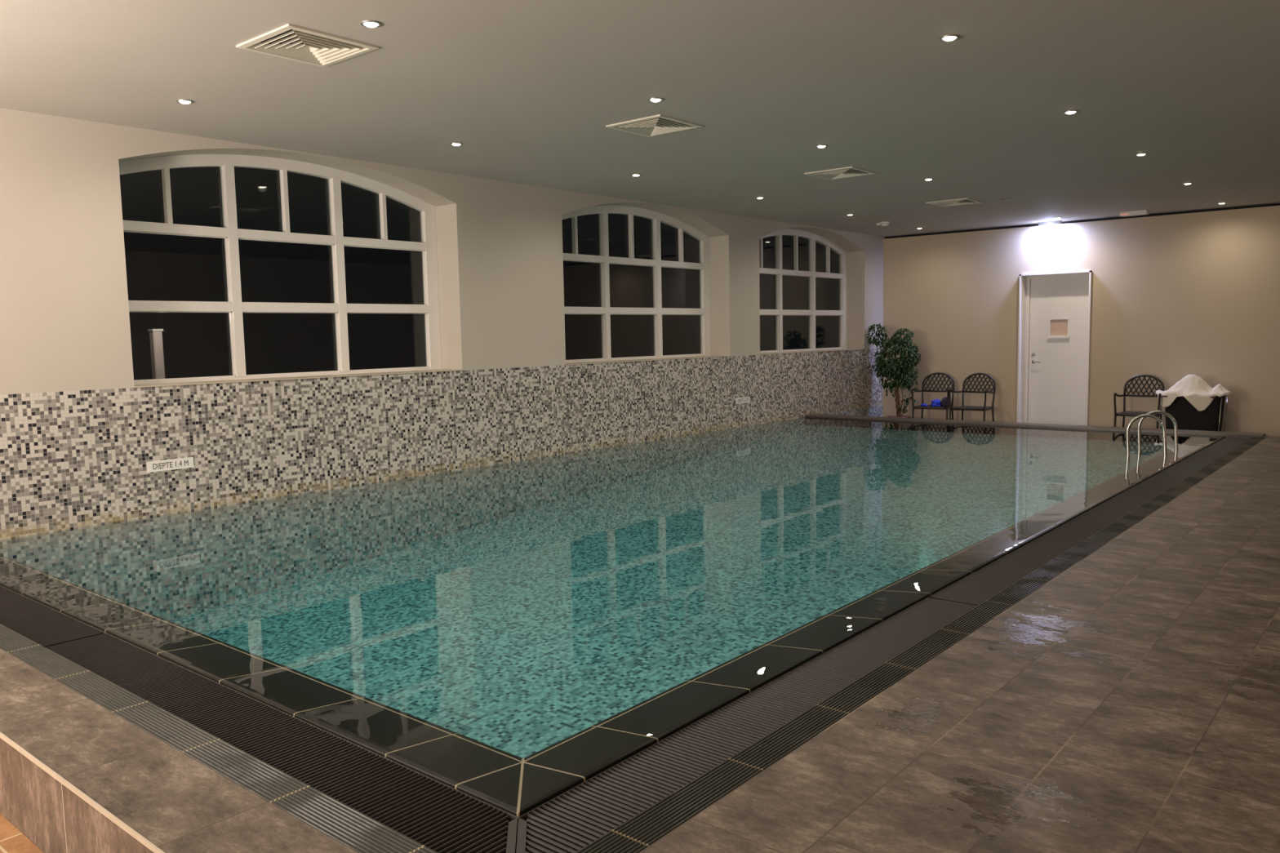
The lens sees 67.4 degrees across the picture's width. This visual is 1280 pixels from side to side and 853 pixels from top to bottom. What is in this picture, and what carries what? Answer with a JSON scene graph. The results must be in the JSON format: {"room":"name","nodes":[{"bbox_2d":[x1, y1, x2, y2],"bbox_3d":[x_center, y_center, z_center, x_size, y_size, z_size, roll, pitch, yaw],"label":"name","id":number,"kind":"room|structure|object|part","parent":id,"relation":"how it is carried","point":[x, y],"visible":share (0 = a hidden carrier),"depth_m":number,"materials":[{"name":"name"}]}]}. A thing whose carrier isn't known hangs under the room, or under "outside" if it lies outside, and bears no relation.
{"room":"indoor swimming pool","nodes":[
{"label":"indoor swimming pool","id":0,"kind":"room"},
{"bbox_2d":[0,813,44,852],"bbox_3d":[-3.183,1.670,0.622,8.400,0.315,5.282,3,7,40],"label":"floor","id":1,"kind":"structure","parent":0,"point":[12,840],"depth_m":2.92,"materials":[{"name":"orange tile"}]},
{"bbox_2d":[0,732,164,852],"bbox_3d":[-1.498,1.007,2.595,8.400,0.012,0.007,3,7,40],"label":"trim","id":2,"kind":"structure","parent":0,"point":[141,839],"depth_m":2.59,"materials":[{"name":"tile"}]},
{"bbox_2d":[0,107,884,621],"bbox_3d":[-2.091,-0.417,8.659,0.400,3.806,19.300,3,7,40],"label":"wall","id":3,"kind":"structure","parent":0,"point":[289,482],"depth_m":7.79,"materials":[{"name":"beige paint"}]},
{"bbox_2d":[146,457,194,472],"bbox_3d":[-3.361,0.274,6.868,0.005,0.076,0.327,3,7,40],"label":"sign","id":4,"kind":"object","parent":3,"relation":"attached to","point":[182,463],"visible":1,"depth_m":6.86,"materials":[{"name":"white"}]},
{"bbox_2d":[118,154,462,387],"bbox_3d":[-2.765,-1.278,7.759,0.376,1.769,3.006,3,7,40],"label":"window","id":5,"kind":"structure","parent":3,"relation":"in","point":[234,306],"depth_m":7.79,"materials":[{"name":"white paint"}]},
{"bbox_3d":[-2.693,-0.405,7.862,0.316,0.009,2.906,3,7,40],"label":"sill","id":6,"kind":"part","parent":5,"relation":"part of","materials":[{"name":"tile"}]},
{"bbox_2d":[0,439,1222,823],"bbox_3d":[1.021,0.451,8.085,5.190,0.015,10.374,3,7,40],"label":"trim","id":7,"kind":"structure","parent":3,"relation":"attached to","point":[523,816],"depth_m":3.09,"materials":[{"name":"grey tile"}]},
{"bbox_2d":[0,437,1264,852],"bbox_3d":[1.044,0.477,7.827,5.558,0.050,10.743,3,7,40],"label":"trim","id":8,"kind":"structure","parent":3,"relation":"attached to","point":[360,833],"depth_m":2.94,"materials":[{"name":"tile"}]},
{"bbox_2d":[561,204,730,364],"bbox_3d":[0.022,-1.650,11.075,0.376,1.769,3.006,3,7,40],"label":"window","id":9,"kind":"structure","parent":3,"relation":"in","point":[605,310],"depth_m":11.31,"materials":[{"name":"white paint"}]},
{"bbox_3d":[0.071,-0.774,11.152,0.316,0.009,2.976,3,7,40],"label":"sill","id":10,"kind":"part","parent":9,"relation":"part of","materials":[{"name":"tile"}]},
{"bbox_2d":[735,396,750,404],"bbox_3d":[1.339,-0.340,12.462,0.005,0.076,0.325,3,7,40],"label":"sign","id":11,"kind":"object","parent":3,"relation":"attached to","point":[747,399],"visible":1,"depth_m":12.45,"materials":[{"name":"white"}]},
{"bbox_2d":[759,228,864,355],"bbox_3d":[2.391,-1.967,13.894,0.376,1.769,3.006,3,7,40],"label":"window","id":12,"kind":"structure","parent":3,"relation":"in","point":[779,312],"depth_m":14.25,"materials":[{"name":"white paint"}]},
{"bbox_3d":[2.436,-1.090,13.965,0.316,0.009,2.989,3,7,40],"label":"sill","id":13,"kind":"part","parent":12,"relation":"part of","materials":[{"name":"tile"}]},
{"bbox_2d":[0,0,1279,236],"bbox_3d":[1.067,-2.148,5.614,9.020,0.200,19.400,3,7,40],"label":"ceiling","id":14,"kind":"structure","parent":0,"point":[530,91],"depth_m":5.88,"materials":[{"name":"paint"}]},
{"bbox_2d":[176,98,193,103],"bbox_3d":[-2.794,-1.992,5.888,0.096,0.015,0.096,3,7,40],"label":"recessed light","id":15,"kind":"object","parent":14,"relation":"in","point":[180,100],"visible":1,"depth_m":5.87,"materials":[{"name":"silver metal"}]},
{"bbox_2d":[235,23,378,66],"bbox_3d":[-1.676,-1.925,4.836,0.496,0.039,0.496,3,7,40],"label":"ceiling vent","id":16,"kind":"object","parent":14,"relation":"in","point":[318,48],"visible":0.98,"depth_m":4.83,"materials":[{"name":"beige metal"}]},
{"bbox_2d":[360,19,381,27],"bbox_3d":[-1.265,-1.889,4.509,0.096,0.015,0.096,3,7,40],"label":"recessed light","id":17,"kind":"object","parent":14,"relation":"in","point":[368,23],"visible":1,"depth_m":4.49,"materials":[{"name":"white"}]},
{"bbox_2d":[449,142,462,146],"bbox_3d":[-1.406,-2.158,7.338,0.096,0.015,0.096,3,7,40],"label":"recessed light","id":18,"kind":"object","parent":14,"relation":"in","point":[455,144],"visible":1,"depth_m":7.32,"materials":[{"name":"white"}]},
{"bbox_2d":[631,173,640,176],"bbox_3d":[-0.037,-2.336,8.920,0.096,0.015,0.096,3,7,40],"label":"recessed light","id":19,"kind":"object","parent":14,"relation":"in","point":[633,175],"visible":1,"depth_m":8.90,"materials":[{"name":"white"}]},
{"bbox_2d":[605,114,703,137],"bbox_3d":[0.105,-2.152,6.837,0.496,0.039,0.496,3,7,40],"label":"ceiling vent","id":20,"kind":"object","parent":14,"relation":"in","point":[660,124],"visible":0.96,"depth_m":6.81,"materials":[{"name":"beige metal"}]},
{"bbox_2d":[648,97,662,102],"bbox_3d":[0.099,-2.065,6.070,0.096,0.015,0.096,3,7,40],"label":"recessed light","id":21,"kind":"object","parent":14,"relation":"in","point":[653,99],"visible":1,"depth_m":6.05,"materials":[{"name":"white"}]},
{"bbox_2d":[815,144,827,147],"bbox_3d":[1.457,-2.248,7.701,0.096,0.015,0.096,3,7,40],"label":"recessed light","id":22,"kind":"object","parent":14,"relation":"in","point":[818,145],"visible":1,"depth_m":7.68,"materials":[{"name":"white"}]},
{"bbox_2d":[804,166,876,179],"bbox_3d":[1.893,-2.398,9.041,0.496,0.039,0.496,3,7,40],"label":"ceiling vent","id":23,"kind":"object","parent":14,"relation":"in","point":[849,171],"visible":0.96,"depth_m":9.01,"materials":[{"name":"beige metal"}]},
{"bbox_2d":[876,221,889,226],"bbox_3d":[3.360,-2.796,13.251,0.177,0.057,0.124,3,7,40],"label":"smoke detector","id":24,"kind":"object","parent":14,"relation":"attached to","point":[883,223],"visible":1,"depth_m":13.20,"materials":[{"name":"white paint"}]},
{"bbox_2d":[939,34,959,40],"bbox_3d":[1.581,-1.982,4.899,0.096,0.015,0.096,3,7,40],"label":"recessed light","id":25,"kind":"object","parent":14,"relation":"in","point":[949,37],"visible":1,"depth_m":4.88,"materials":[{"name":"white"}]},
{"bbox_2d":[925,197,983,206],"bbox_3d":[3.706,-2.649,11.292,0.496,0.039,0.496,3,7,40],"label":"ceiling vent","id":26,"kind":"object","parent":14,"relation":"in","point":[960,201],"visible":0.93,"depth_m":11.25,"materials":[{"name":"beige metal"}]},
{"bbox_2d":[1038,220,1062,235],"bbox_3d":[5.818,-2.809,13.610,0.300,0.194,0.090,3,7,40],"label":"lamp","id":27,"kind":"object","parent":14,"relation":"attached to","point":[1048,228],"visible":1,"depth_m":13.59,"materials":[{"name":"grey"}]},
{"bbox_3d":[5.818,-2.788,13.612,0.260,0.150,0.012,3,7,40],"label":"sign panel","id":28,"kind":"part","parent":27,"relation":"part of","materials":[{"name":"white"}]},
{"bbox_2d":[1063,110,1078,114],"bbox_3d":[2.986,-2.176,6.647,0.096,0.015,0.096,3,7,40],"label":"recessed light","id":29,"kind":"object","parent":14,"relation":"in","point":[1068,112],"visible":1,"depth_m":6.63,"materials":[{"name":"white"}]},
{"bbox_2d":[1119,209,1149,217],"bbox_3d":[6.464,-2.789,12.542,0.330,0.055,0.123,4,8,44],"label":"lamp","id":30,"kind":"object","parent":14,"relation":"attached to","point":[1140,212],"visible":1,"depth_m":12.50,"materials":[{"name":"white paint"}]},
{"bbox_2d":[1135,152,1147,155],"bbox_3d":[4.365,-2.366,8.351,0.096,0.015,0.096,3,7,40],"label":"recessed light","id":31,"kind":"object","parent":14,"relation":"in","point":[1141,153],"visible":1,"depth_m":8.33,"materials":[{"name":"white"}]},
{"bbox_2d":[0,435,1279,852],"bbox_3d":[2.126,0.819,6.928,8.400,0.600,11.287,3,7,40],"label":"deck","id":32,"kind":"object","parent":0,"point":[1129,702],"visible":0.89,"depth_m":2.87,"materials":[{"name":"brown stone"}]},
{"bbox_2d":[804,413,1269,439],"bbox_3d":[4.570,0.218,12.037,5.560,0.526,0.256,3,7,40],"label":"kerb","id":33,"kind":"object","parent":32,"relation":"on","point":[1227,434],"visible":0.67,"depth_m":11.59,"materials":[{"name":"tile"}]},
{"bbox_3d":[1.037,0.510,7.917,5.436,0.092,10.621,3,7,40],"label":"channel","id":34,"kind":"object","parent":32,"relation":"in","visible":0},
{"bbox_2d":[0,586,103,647],"bbox_3d":[-3.370,0.854,4.860,2.576,0.036,0.241,3,7,40],"label":"grate","id":35,"kind":"object","parent":34,"relation":"on","point":[45,626],"visible":0.8,"depth_m":4.30,"materials":[{"name":"brown plastic"}]},
{"bbox_2d":[45,633,510,852],"bbox_3d":[-1.308,0.979,3.141,2.791,0.036,0.241,3,7,40],"label":"grate","id":36,"kind":"object","parent":34,"relation":"on","point":[441,819],"visible":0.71,"depth_m":2.87,"materials":[{"name":"brown plastic"}]},
{"bbox_2d":[506,817,517,852],"bbox_3d":[-0.310,1.038,2.301,0.022,0.030,0.341,-2,5,-5],"label":"plate","id":37,"kind":"object","parent":34,"relation":"attached to","point":[511,847],"visible":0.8,"depth_m":2.38,"materials":[{"name":"grey plastic"}]},
{"bbox_2d":[515,817,527,852],"bbox_3d":[-0.286,1.038,2.303,0.022,0.030,0.341,-2,5,-5],"label":"plate","id":38,"kind":"object","parent":34,"relation":"on","point":[522,829],"visible":0.83,"depth_m":2.38,"materials":[{"name":"grey plastic"}]},
{"bbox_2d":[524,597,977,852],"bbox_3d":[0.540,0.928,3.296,0.241,0.036,2.770,3,7,40],"label":"grate","id":39,"kind":"object","parent":34,"relation":"on","point":[568,824],"visible":0.77,"depth_m":2.93,"materials":[{"name":"brown plastic"}]},
{"bbox_2d":[930,512,1124,605],"bbox_3d":[2.241,0.701,5.320,0.241,0.036,2.528,3,7,40],"label":"grate","id":40,"kind":"object","parent":34,"relation":"on","point":[984,584],"visible":0.72,"depth_m":5.06,"materials":[{"name":"brown plastic"}]},
{"bbox_2d":[1086,467,1199,515],"bbox_3d":[3.862,0.485,7.249,0.241,0.036,2.526,3,7,40],"label":"grate","id":41,"kind":"object","parent":34,"relation":"on","point":[1122,504],"visible":0.78,"depth_m":7.06,"materials":[{"name":"brown plastic"}]},
{"bbox_2d":[1169,437,1248,469],"bbox_3d":[5.551,0.260,9.258,0.241,0.036,2.735,3,7,40],"label":"grate","id":42,"kind":"object","parent":34,"relation":"on","point":[1206,456],"visible":0.7,"depth_m":9.08,"materials":[{"name":"brown plastic"}]},
{"bbox_2d":[170,459,1131,758],"bbox_3d":[1.003,0.835,8.334,4.880,0.858,10.085,3,7,40],"label":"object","id":43,"kind":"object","parent":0,"point":[519,634],"depth_m":7.08,"materials":[{"name":"tile"}]},
{"bbox_2d":[0,436,1225,827],"bbox_3d":[1.022,0.510,8.094,5.186,0.154,10.370,3,7,40],"label":"pool edge","id":44,"kind":"structure","parent":43,"relation":"attached to","point":[513,784],"depth_m":3.45,"materials":[{"name":"black tile"}]},
{"bbox_2d":[1125,413,1167,471],"bbox_3d":[4.770,0.191,9.012,0.373,0.621,0.068,0,6,15],"label":"pool handrail","id":45,"kind":"object","parent":44,"relation":"attached to","point":[1162,424],"visible":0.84,"depth_m":8.99,"materials":[{"name":"silver metal"}]},
{"bbox_2d":[1137,410,1177,449],"bbox_3d":[5.061,0.152,9.354,0.383,0.621,0.068,0,6,16],"label":"pool handrail","id":46,"kind":"object","parent":44,"relation":"on","point":[1173,420],"visible":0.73,"depth_m":9.32,"materials":[{"name":"silver metal"}]},
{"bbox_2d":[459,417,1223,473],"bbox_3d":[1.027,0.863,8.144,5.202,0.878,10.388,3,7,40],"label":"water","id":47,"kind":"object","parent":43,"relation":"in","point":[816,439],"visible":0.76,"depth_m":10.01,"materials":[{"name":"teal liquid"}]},
{"bbox_2d":[882,205,1279,435],"bbox_3d":[7.375,-1.255,12.855,8.720,3.134,0.380,3,7,40],"label":"wall","id":48,"kind":"structure","parent":0,"point":[1176,296],"depth_m":13.20,"materials":[{"name":"beige paint"}]},
{"bbox_2d":[1017,270,1092,425],"bbox_3d":[6.060,-1.043,13.941,0.980,2.355,0.385,3,7,40],"label":"door","id":49,"kind":"structure","parent":48,"relation":"in","point":[1054,335],"depth_m":13.99,"materials":[{"name":"white paint"}]},
{"bbox_3d":[6.100,-1.440,13.946,0.244,0.237,0.006,3,7,40],"label":"pane","id":50,"kind":"part","parent":49,"relation":"part of","materials":[{"name":"beige glass"}]},
{"bbox_2d":[884,203,1279,239],"bbox_3d":[7.253,-2.851,12.811,8.399,0.074,0.330,3,7,40],"label":"trim","id":51,"kind":"structure","parent":48,"relation":"attached to","point":[1272,204],"depth_m":13.29,"materials":[{"name":"black"}]},
{"bbox_3d":[6.590,0.407,12.253,8.400,0.230,2.630,3,7,40],"label":"floor","id":52,"kind":"structure","parent":0,"visible":0},
{"bbox_2d":[866,323,921,417],"bbox_3d":[3.929,-0.750,14.815,0.881,1.688,0.575,3,7,40],"label":"potted ficus","id":53,"kind":"object","parent":52,"relation":"on","point":[898,373],"visible":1,"depth_m":14.69,"materials":[{"name":"plant"}]},
{"bbox_2d":[888,415,910,417],"bbox_3d":[4.003,-0.034,14.816,0.336,0.258,0.336,3,7,40],"label":"pot","id":54,"kind":"object","parent":52,"relation":"on","point":[901,416],"depth_m":14.79,"materials":[{"name":"ceramic"}]},
{"bbox_2d":[911,372,954,419],"bbox_3d":[4.470,-0.351,14.576,0.566,0.921,0.571,2,6,31],"label":"armchair","id":55,"kind":"object","parent":52,"relation":"on","point":[929,406],"visible":0.89,"depth_m":14.68,"materials":[{"name":"brown metal"}]},
{"bbox_3d":[4.119,-0.217,14.502,0.056,0.680,0.039,-6,8,-44],"label":"leg","id":56,"kind":"part","parent":55,"relation":"part of","materials":[{"name":"brown metal"}]},
{"bbox_3d":[4.236,-0.560,14.671,0.044,0.080,0.502,3,7,34],"label":"armrest","id":57,"kind":"part","parent":55,"relation":"part of","materials":[{"name":"brown metal"}]},
{"bbox_3d":[4.384,-0.240,14.889,0.032,0.643,0.068,0,6,8],"label":"leg","id":58,"kind":"part","parent":55,"relation":"part of","materials":[{"name":"brown metal"}]},
{"bbox_3d":[4.451,-0.304,14.548,0.490,0.020,0.440,2,6,31],"label":"seat","id":59,"kind":"part","parent":55,"relation":"part of","materials":[{"name":"brown metal"}]},
{"bbox_3d":[4.455,-0.290,14.555,0.500,0.020,0.445,2,6,31],"label":"seat frame","id":60,"kind":"part","parent":55,"relation":"part of","materials":[{"name":"brown metal"}]},
{"bbox_2d":[930,399,941,406],"bbox_3d":[4.469,-0.363,14.483,0.166,0.109,0.182,3,7,40],"label":"bundle","id":61,"kind":"object","parent":55,"relation":"on","point":[936,402],"visible":1,"depth_m":14.44,"materials":[{"name":"blue fabric"}]},
{"bbox_3d":[4.592,-0.683,14.760,0.494,0.302,0.073,2,6,31],"label":"backrest","id":62,"kind":"part","parent":55,"relation":"part of","materials":[{"name":"brown metal"}]},
{"bbox_2d":[940,396,949,406],"bbox_3d":[4.604,-0.380,14.464,0.172,0.141,0.128,-4,6,-28],"label":"bag","id":63,"kind":"object","parent":55,"relation":"on","point":[944,401],"visible":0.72,"depth_m":14.42,"materials":[{"name":"black fabric"}]},
{"bbox_3d":[4.564,-0.200,14.236,0.039,0.680,0.056,0,6,16],"label":"leg","id":64,"kind":"part","parent":55,"relation":"part of","materials":[{"name":"brown metal"}]},
{"bbox_3d":[4.780,-0.225,14.653,0.068,0.643,0.032,-5,7,-36],"label":"leg","id":65,"kind":"part","parent":55,"relation":"part of","materials":[{"name":"brown metal"}]},
{"bbox_2d":[948,373,995,421],"bbox_3d":[4.932,-0.324,14.198,0.566,0.921,0.571,3,7,38],"label":"armchair","id":66,"kind":"object","parent":52,"relation":"on","point":[962,407],"visible":0.94,"depth_m":14.25,"materials":[{"name":"brown metal"}]},
{"bbox_3d":[4.572,-0.194,14.171,0.056,0.680,0.039,-5,7,-36],"label":"leg","id":67,"kind":"part","parent":66,"relation":"part of","materials":[{"name":"brown metal"}]},
{"bbox_3d":[4.714,-0.535,14.322,0.044,0.080,0.502,4,7,42],"label":"armrest","id":68,"kind":"part","parent":66,"relation":"part of","materials":[{"name":"brown metal"}]},
{"bbox_3d":[4.886,-0.214,14.520,0.032,0.643,0.068,0,6,16],"label":"leg","id":69,"kind":"part","parent":66,"relation":"part of","materials":[{"name":"brown metal"}]},
{"bbox_3d":[4.909,-0.277,14.172,0.490,0.020,0.440,3,7,38],"label":"seat","id":70,"kind":"part","parent":66,"relation":"part of","materials":[{"name":"brown metal"}]},
{"bbox_3d":[4.914,-0.263,14.180,0.500,0.020,0.445,3,7,38],"label":"seat frame","id":71,"kind":"part","parent":66,"relation":"part of","materials":[{"name":"brown metal"}]},
{"bbox_3d":[5.081,-0.654,14.363,0.494,0.302,0.073,3,7,38],"label":"backrest","id":72,"kind":"part","parent":66,"relation":"part of","materials":[{"name":"brown metal"}]},
{"bbox_3d":[4.979,-0.171,13.850,0.039,0.680,0.056,1,6,23],"label":"leg","id":73,"kind":"part","parent":66,"relation":"part of","materials":[{"name":"brown metal"}]},
{"bbox_3d":[5.117,-0.513,14.004,0.044,0.080,0.502,3,7,35],"label":"armrest","id":74,"kind":"part","parent":66,"relation":"part of","materials":[{"name":"brown metal"}]},
{"bbox_3d":[5.247,-0.194,14.234,0.068,0.643,0.032,-4,6,-29],"label":"leg","id":75,"kind":"part","parent":66,"relation":"part of","materials":[{"name":"brown metal"}]},
{"bbox_2d":[1113,374,1164,428],"bbox_3d":[6.654,-0.220,12.762,0.566,0.921,0.571,3,7,37],"label":"armchair","id":76,"kind":"object","parent":52,"relation":"on","point":[1124,413],"visible":0.84,"depth_m":12.88,"materials":[{"name":"brown metal"}]},
{"bbox_3d":[6.295,-0.089,12.726,0.056,0.680,0.039,-5,7,-38],"label":"leg","id":77,"kind":"part","parent":76,"relation":"part of","materials":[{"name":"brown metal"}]},
{"bbox_3d":[6.433,-0.431,12.880,0.044,0.080,0.502,4,7,40],"label":"armrest","id":78,"kind":"part","parent":76,"relation":"part of","materials":[{"name":"brown metal"}]},
{"bbox_3d":[6.600,-0.110,13.083,0.032,0.643,0.068,0,6,14],"label":"leg","id":79,"kind":"part","parent":76,"relation":"part of","materials":[{"name":"brown metal"}]},
{"bbox_3d":[6.632,-0.172,12.736,0.490,0.020,0.440,3,7,37],"label":"seat","id":80,"kind":"part","parent":76,"relation":"part of","materials":[{"name":"brown metal"}]},
{"bbox_3d":[6.637,-0.158,12.743,0.500,0.020,0.445,3,7,37],"label":"seat frame","id":81,"kind":"part","parent":76,"relation":"part of","materials":[{"name":"brown metal"}]},
{"bbox_3d":[6.798,-0.550,12.931,0.494,0.302,0.073,3,7,37],"label":"backrest","id":82,"kind":"part","parent":76,"relation":"part of","materials":[{"name":"brown metal"}]},
{"bbox_3d":[6.710,-0.067,12.415,0.039,0.680,0.056,1,6,22],"label":"leg","id":83,"kind":"part","parent":76,"relation":"part of","materials":[{"name":"brown metal"}]},
{"bbox_2d":[1160,395,1228,431],"bbox_3d":[7.138,-0.067,12.361,0.682,0.673,0.486,3,7,40],"label":"laundry basket","id":84,"kind":"object","parent":52,"relation":"on","point":[1187,417],"visible":0.48,"depth_m":12.18,"materials":[{"name":"black fabric"}]},
{"bbox_3d":[6.759,-0.060,12.401,0.049,0.666,0.011,0,6,13],"label":"frame post","id":85,"kind":"part","parent":84,"relation":"part of","materials":[{"name":"silver metal"}]},
{"bbox_2d":[1155,374,1228,411],"bbox_3d":[7.097,-0.445,12.336,0.834,0.451,0.593,3,7,40],"label":"towel","id":86,"kind":"object","parent":84,"relation":"on","point":[1193,388],"visible":0.94,"depth_m":12.20,"materials":[{"name":"beige fabric"}]},
{"bbox_3d":[7.245,-0.030,11.996,0.011,0.666,0.049,-3,6,-23],"label":"frame post","id":87,"kind":"part","parent":84,"relation":"part of","materials":[{"name":"silver metal"}]},
{"bbox_2d":[1208,383,1233,402],"bbox_3d":[7.327,-0.422,12.139,0.315,0.228,0.454,3,7,40],"label":"towel","id":88,"kind":"object","parent":84,"relation":"on","point":[1219,390],"visible":0.96,"depth_m":12.02,"materials":[{"name":"beige fabric"}]},
{"bbox_3d":[7.519,-0.067,12.321,0.049,0.666,0.011,0,6,13],"label":"frame post","id":89,"kind":"part","parent":84,"relation":"part of","materials":[{"name":"silver metal"}]},
{"label":"outside","id":90,"kind":"structure","parent":0,"visible":0},
{"bbox_3d":[-4.017,0.785,11.134,5.590,0.100,24.000,3,7,40],"label":"ground","id":91,"kind":"structure","parent":90,"visible":0},
{"bbox_2d":[147,328,164,378],"bbox_3d":[-3.978,0.111,7.997,0.090,1.840,0.086,3,7,40],"label":"post","id":92,"kind":"object","parent":91,"relation":"on","point":[155,335],"visible":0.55,"depth_m":7.90,"materials":[{"name":"white metal"}]}
]}

